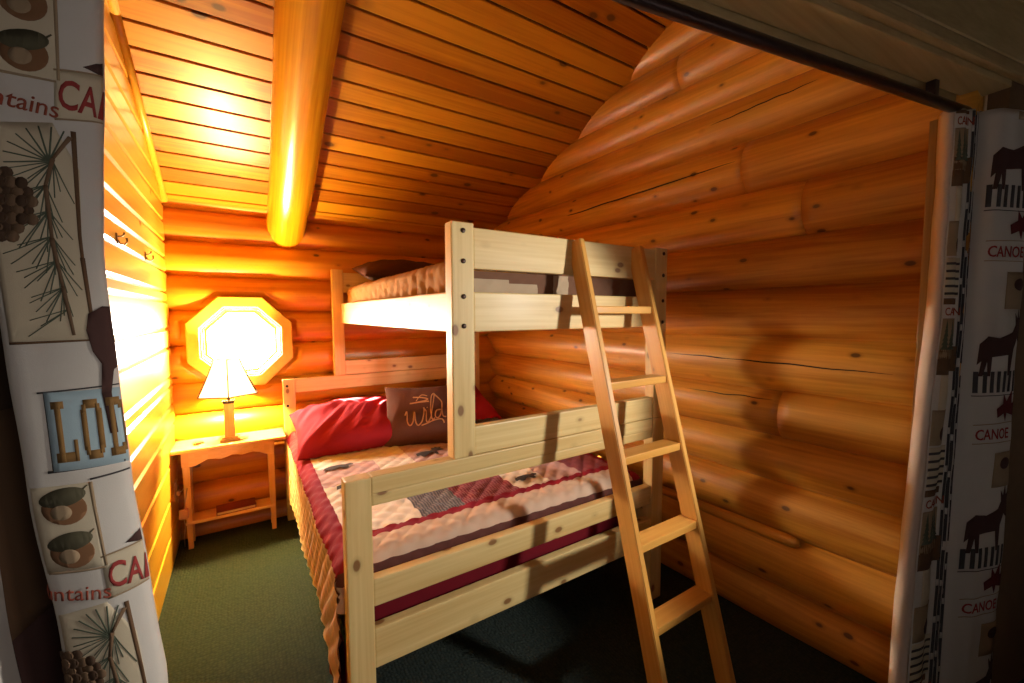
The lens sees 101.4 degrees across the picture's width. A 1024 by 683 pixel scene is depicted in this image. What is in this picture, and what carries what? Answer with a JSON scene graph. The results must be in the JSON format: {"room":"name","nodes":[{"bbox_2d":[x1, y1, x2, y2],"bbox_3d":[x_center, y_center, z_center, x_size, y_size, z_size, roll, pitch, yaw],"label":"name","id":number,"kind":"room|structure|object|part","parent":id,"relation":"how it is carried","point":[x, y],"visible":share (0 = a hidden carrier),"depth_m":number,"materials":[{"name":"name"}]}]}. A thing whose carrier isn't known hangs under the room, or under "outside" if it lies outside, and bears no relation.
{"room":"cabin bedroom","nodes":[
{"label":"cabin bedroom","id":0,"kind":"room"},
{"bbox_2d":[104,0,180,620],"bbox_3d":[-1.480,-0.427,1.521,0.060,3.500,2.640,-3,4,-33],"label":"wall","id":1,"kind":"structure","parent":0,"point":[136,285],"depth_m":1.85,"materials":[{"name":"brown wood"}]},
{"bbox_2d":[115,232,127,244],"bbox_3d":[-1.438,-0.380,1.545,0.033,0.047,0.014,-3,4,-33],"label":"coat hook","id":2,"kind":"object","parent":1,"relation":"attached to","point":[117,236],"visible":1,"depth_m":1.54,"materials":[{"name":"gold metal"}]},
{"bbox_2d":[108,0,167,201],"bbox_3d":[-1.474,-1.305,1.528,0.031,1.057,2.313,-3,4,-33],"label":"trim","id":3,"kind":"structure","parent":1,"relation":"attached to","point":[114,8],"depth_m":1.88,"materials":[{"name":"brown wood"}]},
{"bbox_2d":[145,251,153,260],"bbox_3d":[-1.735,-0.409,2.004,0.033,0.047,0.014,-3,4,-33],"label":"coat hook","id":4,"kind":"object","parent":1,"relation":"attached to","point":[146,258],"visible":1,"depth_m":2.00,"materials":[{"name":"gold metal"}]},
{"bbox_2d":[174,479,180,500],"bbox_3d":[-2.012,0.892,2.519,0.024,0.114,0.070,-3,4,-33],"label":"wall outlet","id":5,"kind":"object","parent":1,"relation":"attached to","point":[176,492],"visible":1,"depth_m":2.50,"materials":[{"name":"beige plastic"}]},
{"bbox_3d":[-2.019,0.892,2.514,0.006,0.114,0.070,-3,4,-33],"label":"plate","id":6,"kind":"part","parent":5,"relation":"part of","materials":[{"name":"beige plastic"}]},
{"bbox_2d":[161,198,497,539],"bbox_3d":[-1.064,0.106,3.374,2.851,2.432,0.279,-3,4,-33],"label":"wall","id":7,"kind":"structure","parent":0,"point":[212,250],"depth_m":2.86,"materials":[{"name":"brown wood"}]},
{"bbox_2d":[185,296,292,384],"bbox_3d":[-1.808,-0.003,2.808,0.586,0.586,0.170,-3,4,-33],"label":"window frame","id":8,"kind":"structure","parent":7,"relation":"in","point":[196,335],"depth_m":2.75,"materials":[{"name":"paint"}]},
{"bbox_3d":[-1.814,-0.003,2.816,0.408,0.408,0.030,-3,4,-33],"label":"sash","id":9,"kind":"part","parent":8,"relation":"part of","materials":[{"name":"paint"}]},
{"bbox_2d":[266,0,346,248],"bbox_3d":[-0.891,-1.281,1.810,0.259,1.599,3.162,-3,4,-32],"label":"beam","id":10,"kind":"structure","parent":7,"relation":"attached to","point":[306,33],"depth_m":1.95,"materials":[{"name":"brown wood"}]},
{"bbox_2d":[118,0,672,229],"bbox_3d":[-0.213,-1.534,1.982,2.900,1.610,3.520,-3,4,-33],"label":"ceiling","id":11,"kind":"structure","parent":0,"point":[439,112],"depth_m":2.24,"materials":[{"name":"brown wood"}]},
{"bbox_2d":[158,516,1023,682],"bbox_3d":[0.379,1.406,0.990,6.800,0.100,6.300,-3,4,-33],"label":"floor","id":12,"kind":"structure","parent":0,"point":[241,605],"depth_m":1.85,"materials":[{"name":"green carpet"}]},
{"bbox_2d":[170,427,285,548],"bbox_3d":[-1.769,0.932,2.665,0.582,0.640,0.248,-3,4,-33],"label":"nightstand","id":13,"kind":"object","parent":12,"relation":"on","point":[262,441],"visible":0.95,"depth_m":2.60,"materials":[{"name":"brown wood"}]},
{"bbox_2d":[179,488,188,546],"bbox_3d":[-1.971,1.067,2.522,0.045,0.384,0.089,-3,4,-33],"label":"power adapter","id":14,"kind":"object","parent":13,"relation":"hanging from","point":[183,513],"visible":1,"depth_m":2.49,"materials":[{"name":"plastic"}]},
{"bbox_3d":[-1.959,0.952,2.533,0.038,0.618,0.038,-3,4,-33],"label":"leg","id":15,"kind":"part","parent":13,"relation":"part of","materials":[{"name":"brown wood"}]},
{"bbox_3d":[-2.014,0.947,2.617,0.038,0.618,0.038,-3,4,-33],"label":"leg","id":16,"kind":"part","parent":13,"relation":"part of","materials":[{"name":"brown wood"}]},
{"bbox_2d":[197,357,257,442],"bbox_3d":[-1.756,0.357,2.594,0.309,0.515,0.349,-3,4,-33],"label":"table lamp","id":17,"kind":"object","parent":13,"relation":"on","point":[227,378],"visible":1,"depth_m":2.52,"materials":[{"name":"white fabric"}]},
{"bbox_3d":[-1.756,0.214,2.585,0.299,0.221,0.340,-3,4,-33],"label":"lamp shade","id":18,"kind":"part","parent":17,"relation":"part of","materials":[{"name":"white fabric"}]},
{"bbox_2d":[186,497,275,525],"bbox_3d":[-1.804,1.089,2.708,0.474,0.020,0.144,-3,4,-33],"label":"shelf","id":19,"kind":"object","parent":13,"relation":"attached to","point":[206,515],"depth_m":2.65,"materials":[{"name":"brown wood"}]},
{"bbox_2d":[216,497,255,515],"bbox_3d":[-1.785,1.068,2.712,0.212,0.022,0.124,-3,5,-36],"label":"book","id":20,"kind":"object","parent":13,"relation":"on","point":[236,506],"visible":1,"depth_m":2.69,"materials":[{"name":"paper"}]},
{"bbox_3d":[-1.587,0.935,2.772,0.038,0.618,0.038,-3,4,-33],"label":"leg","id":21,"kind":"part","parent":13,"relation":"part of","materials":[{"name":"brown wood"}]},
{"bbox_2d":[282,221,666,682],"bbox_3d":[-0.414,0.391,2.462,1.504,1.738,1.954,-3,4,-33],"label":"bunk bed","id":22,"kind":"object","parent":12,"relation":"on","point":[479,451],"visible":0.8,"depth_m":1.57,"materials":[{"name":"brown wood"}]},
{"bbox_3d":[-1.528,0.745,2.897,0.075,0.980,0.055,-3,4,-33],"label":"post","id":23,"kind":"part","parent":22,"relation":"part of","materials":[{"name":"brown wood"}]},
{"bbox_3d":[-1.253,-0.135,3.018,0.075,0.757,0.055,-3,4,-33],"label":"post","id":24,"kind":"part","parent":22,"relation":"part of","materials":[{"name":"brown wood"}]},
{"bbox_3d":[-0.990,0.920,2.126,0.038,0.130,1.837,-3,4,-33],"label":"rail","id":25,"kind":"part","parent":22,"relation":"part of","materials":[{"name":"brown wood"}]},
{"bbox_3d":[-0.793,-0.442,3.292,1.018,0.141,0.038,-3,4,-33],"label":"head rail","id":26,"kind":"part","parent":22,"relation":"part of","materials":[{"name":"brown wood"}]},
{"bbox_3d":[-0.480,0.877,1.324,0.079,0.917,0.055,-3,4,-33],"label":"post","id":27,"kind":"part","parent":22,"relation":"part of","materials":[{"name":"brown wood"}]},
{"bbox_3d":[-0.929,0.277,3.250,1.348,0.095,0.038,-3,4,-33],"label":"head rail","id":28,"kind":"part","parent":22,"relation":"part of","materials":[{"name":"brown wood"}]},
{"bbox_3d":[-0.709,-0.153,2.239,0.040,0.139,1.837,-3,4,-33],"label":"rail","id":29,"kind":"part","parent":22,"relation":"part of","materials":[{"name":"brown wood"}]},
{"bbox_3d":[-0.791,0.170,3.332,1.018,0.103,0.038,-3,4,-33],"label":"head rail","id":30,"kind":"part","parent":22,"relation":"part of","materials":[{"name":"brown wood"}]},
{"bbox_3d":[-0.180,0.000,1.461,0.085,0.812,0.055,-3,4,-33],"label":"post","id":31,"kind":"part","parent":22,"relation":"part of","materials":[{"name":"brown wood"}]},
{"bbox_3d":[-0.332,-0.177,3.610,0.081,0.757,0.055,-3,4,-33],"label":"post","id":32,"kind":"part","parent":22,"relation":"part of","materials":[{"name":"brown wood"}]},
{"bbox_3d":[-0.329,0.691,3.667,0.081,0.980,0.055,-3,4,-33],"label":"post","id":33,"kind":"part","parent":22,"relation":"part of","materials":[{"name":"brown wood"}]},
{"bbox_2d":[374,516,618,621],"bbox_3d":[-0.411,0.809,2.518,1.357,0.224,1.787,-3,4,-33],"label":"mattress","id":34,"kind":"object","parent":22,"relation":"on","point":[381,611],"visible":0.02,"depth_m":1.66,"materials":[{"name":"red fabric"}]},
{"bbox_2d":[285,417,642,682],"bbox_3d":[-0.426,0.935,2.486,1.485,0.618,1.809,-3,4,-33],"label":"patchwork quilt","id":35,"kind":"object","parent":34,"relation":"on","point":[404,530],"visible":0.44,"depth_m":1.79,"materials":[{"name":"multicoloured fabric"}]},
{"bbox_2d":[289,396,391,459],"bbox_3d":[-1.015,0.518,2.644,0.666,0.282,0.543,-2,4,-31],"label":"bed pillow","id":36,"kind":"object","parent":35,"relation":"on","point":[339,426],"visible":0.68,"depth_m":2.47,"materials":[{"name":"red fabric"}]},
{"bbox_2d":[384,385,447,446],"bbox_3d":[-0.578,0.464,2.632,0.430,0.340,0.213,-1,4,-13],"label":"throw cushion","id":37,"kind":"object","parent":35,"relation":"on","point":[415,415],"visible":0.79,"depth_m":2.57,"materials":[{"name":"brown fabric"}]},
{"bbox_2d":[475,386,500,420],"bbox_3d":[-0.442,0.490,3.239,0.600,0.273,0.397,-3,5,-37],"label":"bed pillow","id":38,"kind":"object","parent":35,"relation":"on","point":[484,409],"visible":0.22,"depth_m":3.22,"materials":[{"name":"red fabric"}]},
{"bbox_3d":[0.106,0.420,1.675,1.321,0.055,0.052,-3,4,-33],"label":"rail","id":39,"kind":"part","parent":22,"relation":"part of","materials":[{"name":"brown wood"}]},
{"bbox_3d":[0.108,0.468,1.674,1.321,0.040,0.040,-3,4,-33],"label":"rail","id":40,"kind":"part","parent":22,"relation":"part of","materials":[{"name":"brown wood"}]},
{"bbox_3d":[0.109,0.769,1.694,1.321,0.090,0.038,-3,4,-33],"label":"foot rail","id":41,"kind":"part","parent":22,"relation":"part of","materials":[{"name":"brown wood"}]},
{"bbox_3d":[0.110,0.954,1.706,1.321,0.131,0.038,-3,4,-33],"label":"foot rail","id":42,"kind":"part","parent":22,"relation":"part of","materials":[{"name":"brown wood"}]},
{"bbox_3d":[0.259,-0.122,1.734,0.957,0.139,0.038,-3,4,-33],"label":"rail","id":43,"kind":"part","parent":22,"relation":"part of","materials":[{"name":"brown wood"}]},
{"bbox_3d":[0.260,0.334,1.764,0.957,0.101,0.038,-3,4,-33],"label":"rail","id":44,"kind":"part","parent":22,"relation":"part of","materials":[{"name":"brown wood"}]},
{"bbox_3d":[0.258,-0.342,1.720,0.957,0.141,0.038,-3,4,-33],"label":"guard rail","id":45,"kind":"part","parent":22,"relation":"part of","materials":[{"name":"brown wood"}]},
{"bbox_3d":[0.194,0.866,2.887,0.040,0.130,1.837,-3,4,-33],"label":"rail","id":46,"kind":"part","parent":22,"relation":"part of","materials":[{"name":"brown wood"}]},
{"bbox_3d":[0.697,0.824,2.080,0.081,0.917,0.055,-3,4,-33],"label":"post","id":47,"kind":"part","parent":22,"relation":"part of","materials":[{"name":"brown wood"}]},
{"bbox_3d":[0.694,-0.039,2.023,0.081,0.809,0.055,-3,4,-33],"label":"post","id":48,"kind":"part","parent":22,"relation":"part of","materials":[{"name":"brown wood"}]},
{"bbox_2d":[572,238,735,682],"bbox_3d":[0.534,0.452,1.631,0.375,1.711,0.549,-3,4,-33],"label":"ladder","id":49,"kind":"object","parent":12,"relation":"on","point":[652,623],"visible":0.96,"depth_m":1.60,"materials":[{"name":"brown wood"}]},
{"bbox_3d":[0.388,0.464,1.537,0.026,1.784,0.074,-3,-11,-33],"label":"ladder rail","id":50,"kind":"part","parent":49,"relation":"part of","materials":[{"name":"brown wood"}]},
{"bbox_3d":[0.681,0.451,1.725,0.026,1.784,0.074,-3,-11,-33],"label":"ladder rail","id":51,"kind":"part","parent":49,"relation":"part of","materials":[{"name":"brown wood"}]},
{"bbox_2d":[487,21,987,682],"bbox_3d":[0.657,-0.439,2.769,0.293,3.495,3.264,-3,5,-35],"label":"wall","id":52,"kind":"structure","parent":0,"point":[784,198],"depth_m":1.88,"materials":[{"name":"brown wood"}]},
{"bbox_2d":[640,477,800,547],"bbox_3d":[0.581,0.822,2.814,0.064,0.054,2.398,-3,5,-34],"label":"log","id":53,"kind":"structure","parent":52,"relation":"attached to","point":[781,537],"depth_m":2.00,"materials":[{"name":"brown wood"}]},
{"bbox_2d":[910,119,937,441],"bbox_3d":[1.456,0.289,1.462,0.075,2.060,0.075,-3,4,-33],"label":"trim","id":54,"kind":"structure","parent":52,"relation":"attached to","point":[933,128],"depth_m":1.42,"materials":[{"name":"brown wood"}]},
{"bbox_2d":[987,81,1023,682],"bbox_3d":[0.406,-0.543,0.915,7.201,3.800,0.084,-2,4,-22],"label":"wall","id":55,"kind":"structure","parent":0,"point":[1008,652],"depth_m":1.52,"materials":[{"name":"brown wood"}]},
{"bbox_2d":[611,0,982,112],"bbox_3d":[0.437,-0.727,0.933,2.804,0.090,0.056,-2,4,-22],"label":"curtain rod","id":56,"kind":"object","parent":55,"relation":"attached to","point":[671,10],"visible":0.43,"depth_m":1.02,"materials":[{"name":"brown metal"}]},
{"bbox_2d":[0,0,167,682],"bbox_3d":[-0.576,0.336,0.513,0.219,2.045,0.187,1,4,13],"label":"curtain","id":57,"kind":"object","parent":56,"relation":"hanging from","point":[77,603],"visible":1,"depth_m":0.49,"materials":[{"name":"fabric"}]},
{"bbox_2d":[888,108,1023,682],"bbox_3d":[1.435,0.279,1.384,0.600,2.030,0.132,-2,4,-21],"label":"curtain","id":58,"kind":"object","parent":56,"relation":"hanging from","point":[948,577],"visible":1,"depth_m":1.36,"materials":[{"name":"fabric"}]},
{"bbox_2d":[672,0,1023,101],"bbox_3d":[0.454,-1.586,0.853,7.100,1.712,0.143,-2,4,-22],"label":"ceiling","id":59,"kind":"structure","parent":55,"relation":"attached to","point":[968,46],"depth_m":1.12,"materials":[{"name":"wood"}]},
{"bbox_3d":[-0.258,-0.232,2.532,1.020,0.159,1.768,-3,4,-33],"label":"mattress","id":60,"kind":"object","parent":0,"visible":0},
{"bbox_2d":[347,261,636,302],"bbox_3d":[-0.251,-0.309,2.516,1.073,0.136,1.803,-3,4,-33],"label":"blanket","id":61,"kind":"object","parent":60,"relation":"on","point":[431,279],"visible":0.52,"depth_m":1.75,"materials":[{"name":"beige fabric"}]},
{"bbox_2d":[352,259,434,280],"bbox_3d":[-0.740,-0.483,2.949,0.660,0.198,0.432,-2,4,-31],"label":"pillow","id":62,"kind":"object","parent":61,"relation":"on","point":[375,270],"visible":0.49,"depth_m":2.75,"materials":[{"name":"brown fabric"}]}
]}

